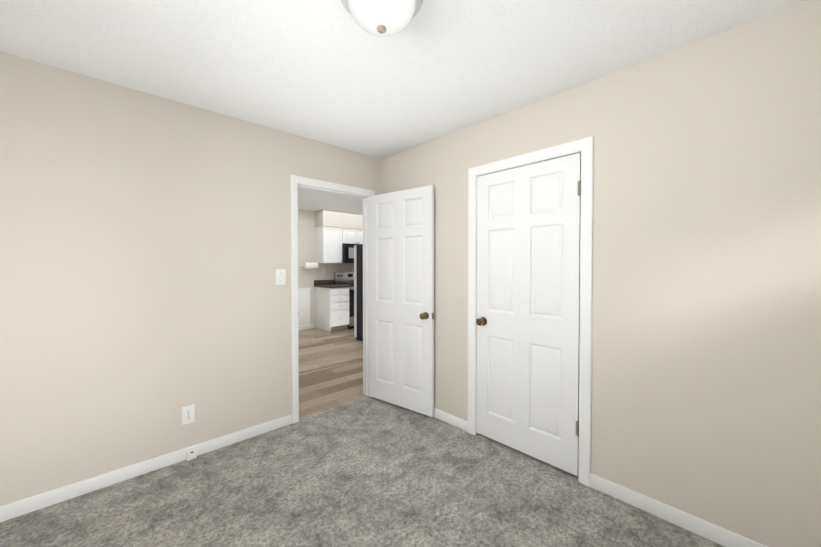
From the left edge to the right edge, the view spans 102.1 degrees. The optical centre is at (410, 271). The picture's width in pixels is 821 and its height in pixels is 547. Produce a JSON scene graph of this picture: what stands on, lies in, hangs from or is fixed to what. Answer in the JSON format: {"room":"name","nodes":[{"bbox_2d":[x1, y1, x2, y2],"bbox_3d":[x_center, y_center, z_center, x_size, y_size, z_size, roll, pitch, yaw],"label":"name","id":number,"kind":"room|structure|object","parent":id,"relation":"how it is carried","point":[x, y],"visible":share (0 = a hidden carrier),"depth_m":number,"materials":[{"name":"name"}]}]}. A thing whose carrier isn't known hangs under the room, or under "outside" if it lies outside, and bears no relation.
{"room":"empty bedroom","nodes":[
{"label":"empty bedroom","id":0,"kind":"room"},
{"bbox_2d":[0,52,380,505],"bbox_3d":[-1.357,0.073,2.537,3.030,2.440,0.115,-1,1,-44],"label":"wall","id":1,"kind":"structure","parent":0,"point":[145,246],"depth_m":2.09,"materials":[{"name":"beige paint"}]},
{"bbox_2d":[0,414,291,521],"bbox_3d":[-1.653,1.258,2.185,1.801,0.082,0.013,-1,1,-44],"label":"baseboard","id":2,"kind":"structure","parent":1,"relation":"attached to","point":[36,502],"depth_m":2.06,"materials":[{"name":"white wood"}]},
{"bbox_2d":[186,447,196,460],"bbox_3d":[-1.511,1.263,2.294,0.058,0.068,0.023,-1,1,-44],"label":"box","id":3,"kind":"object","parent":2,"relation":"attached to","point":[191,453],"visible":1,"depth_m":2.29,"materials":[{"name":"white plastic"}]},
{"bbox_2d":[182,404,194,424],"bbox_3d":[-1.536,0.991,2.296,0.074,0.126,0.007,-1,1,-44],"label":"electrical outlet plate","id":4,"kind":"object","parent":1,"relation":"attached to","point":[188,414],"visible":1,"depth_m":2.29,"materials":[{"name":"white plastic"}]},
{"bbox_2d":[276,269,285,284],"bbox_3d":[-1.063,0.048,2.725,0.084,0.128,0.014,-1,1,-44],"label":"switch plate","id":5,"kind":"object","parent":1,"relation":"attached to","point":[280,276],"visible":1,"depth_m":2.73,"materials":[{"name":"white plastic"}]},
{"bbox_2d":[290,175,374,423],"bbox_3d":[-0.726,0.235,3.139,0.878,2.096,0.150,-1,1,-44],"label":"trim","id":6,"kind":"structure","parent":1,"relation":"attached to","point":[296,182],"depth_m":2.89,"materials":[{"name":"white paint"}]},
{"bbox_2d":[369,185,433,416],"bbox_3d":[-0.126,0.259,3.095,0.786,2.006,0.112,1,1,38],"label":"bedroom door","id":7,"kind":"structure","parent":6,"relation":"attached to","point":[401,288],"depth_m":3.07,"materials":[{"name":"white paint"}]},
{"bbox_2d":[298,209,353,323],"bbox_3d":[-2.483,-0.026,6.767,5.000,2.500,0.100,-1,1,-44],"label":"wall","id":8,"kind":"structure","parent":0,"point":[306,241],"depth_m":7.04,"materials":[{"name":"beige paint"}]},
{"bbox_2d":[298,288,310,330],"bbox_3d":[-2.315,0.786,6.839,0.545,0.875,0.043,-1,1,-44],"label":"wainscot","id":9,"kind":"structure","parent":8,"relation":"attached to","point":[304,308],"depth_m":6.92,"materials":[{"name":"white wood"}]},
{"bbox_2d":[301,262,317,268],"bbox_3d":[-2.100,-0.114,6.955,0.316,0.136,0.151,-1,1,-44],"label":"paper towel holder","id":10,"kind":"object","parent":8,"relation":"attached to","point":[306,265],"visible":1,"depth_m":6.89,"materials":[{"name":"white paper"}]},
{"bbox_2d":[316,226,362,262],"bbox_3d":[-1.469,-0.560,7.405,1.218,0.763,0.357,-1,1,-44],"label":"upper cabinet","id":11,"kind":"object","parent":8,"relation":"attached to","point":[330,241],"visible":0.94,"depth_m":7.06,"materials":[{"name":"white wood"}]},
{"bbox_2d":[342,243,362,262],"bbox_3d":[-1.272,-0.395,7.533,0.756,0.423,0.447,-1,1,-44],"label":"microwave","id":12,"kind":"object","parent":11,"relation":"attached to","point":[347,253],"visible":0.23,"depth_m":7.20,"materials":[{"name":"black metal"}]},
{"bbox_2d":[298,187,362,213],"bbox_3d":[-0.846,-1.298,5.025,5.200,0.100,4.850,-1,1,-44],"label":"ceiling","id":13,"kind":"structure","parent":0,"point":[312,200],"depth_m":6.02,"materials":[{"name":"beige paint"}]},
{"bbox_2d":[315,209,362,229],"bbox_3d":[-1.220,-1.118,7.641,1.940,0.345,0.350,-1,1,-44],"label":"soffit","id":14,"kind":"structure","parent":13,"relation":"attached to","point":[331,218],"depth_m":7.10,"materials":[{"name":"beige paint"}]},
{"bbox_2d":[298,328,364,417],"bbox_3d":[-1.174,1.262,5.411,5.000,0.029,3.900,-1,1,-44],"label":"floor","id":15,"kind":"structure","parent":0,"point":[320,390],"depth_m":4.28,"materials":[{"name":"brown wood"}]},
{"bbox_2d":[299,359,362,375],"bbox_3d":[-0.586,1.256,4.793,5.000,0.004,0.035,-1,1,-44],"label":"transition strip","id":16,"kind":"object","parent":15,"relation":"on","point":[329,367],"depth_m":4.35,"materials":[{"name":"brown wood"}]},
{"bbox_2d":[314,280,349,331],"bbox_3d":[-1.663,0.707,7.034,0.489,1.025,0.657,-1,1,-44],"label":"base cabinet","id":17,"kind":"object","parent":15,"relation":"on","point":[331,306],"visible":0.96,"depth_m":6.86,"materials":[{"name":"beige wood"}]},
{"bbox_2d":[334,272,355,328],"bbox_3d":[-1.198,0.621,7.452,0.760,1.185,0.687,-1,1,-44],"label":"range","id":18,"kind":"object","parent":15,"relation":"on","point":[344,278],"visible":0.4,"depth_m":7.39,"materials":[{"name":"black"}]},
{"bbox_2d":[354,245,362,340],"bbox_3d":[-0.507,0.381,5.996,0.732,1.711,0.828,-1,1,-44],"label":"fridge","id":19,"kind":"object","parent":15,"relation":"on","point":[358,292],"visible":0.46,"depth_m":5.91,"materials":[{"name":"black metal"}]},
{"bbox_2d":[0,396,723,546],"bbox_3d":[-0.106,1.329,1.242,3.030,0.030,3.615,-1,1,-44],"label":"floor carpet","id":20,"kind":"object","parent":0,"point":[366,471],"depth_m":1.89,"materials":[{"name":"grey carpet"}]},
{"bbox_2d":[0,0,806,158],"bbox_3d":[-0.128,-1.176,1.225,3.030,0.100,3.680,-1,1,-44],"label":"ceiling","id":21,"kind":"structure","parent":0,"point":[332,72],"depth_m":1.71,"materials":[{"name":"white paint"}]},
{"bbox_2d":[341,0,422,36],"bbox_3d":[-0.115,-1.040,1.322,0.336,0.174,0.336,-1,1,-44],"label":"ceiling light fixture","id":22,"kind":"object","parent":21,"relation":"attached to","point":[382,18],"visible":1,"depth_m":1.29,"materials":[{"name":"white glass"}]},
{"bbox_2d":[381,0,820,546],"bbox_3d":[0.968,0.079,2.208,0.115,2.440,3.564,-1,1,-44],"label":"wall","id":23,"kind":"structure","parent":0,"point":[706,351],"depth_m":1.64,"materials":[{"name":"beige paint"}]},
{"bbox_2d":[433,408,467,431],"bbox_3d":[0.070,1.244,3.058,0.040,0.082,1.124,-1,1,-44],"label":"baseboard","id":24,"kind":"structure","parent":23,"relation":"attached to","point":[448,418],"depth_m":2.78,"materials":[{"name":"white wood"}]},
{"bbox_2d":[476,153,580,475],"bbox_3d":[0.773,0.272,2.314,0.102,2.006,0.786,-1,1,-44],"label":"closet door","id":25,"kind":"structure","parent":23,"relation":"in","point":[528,292],"depth_m":2.28,"materials":[{"name":"white paint"}]},
{"bbox_2d":[468,136,593,486],"bbox_3d":[0.815,0.244,2.359,0.134,2.104,0.909,-1,1,-44],"label":"trim","id":26,"kind":"structure","parent":23,"relation":"attached to","point":[584,147],"depth_m":2.03,"materials":[{"name":"white wood"}]},
{"bbox_2d":[590,473,766,546],"bbox_3d":[1.566,1.269,1.506,0.013,0.082,1.404,-1,1,-44],"label":"baseboard","id":27,"kind":"structure","parent":23,"relation":"attached to","point":[703,528],"depth_m":1.71,"materials":[{"name":"white wood"}]}
]}

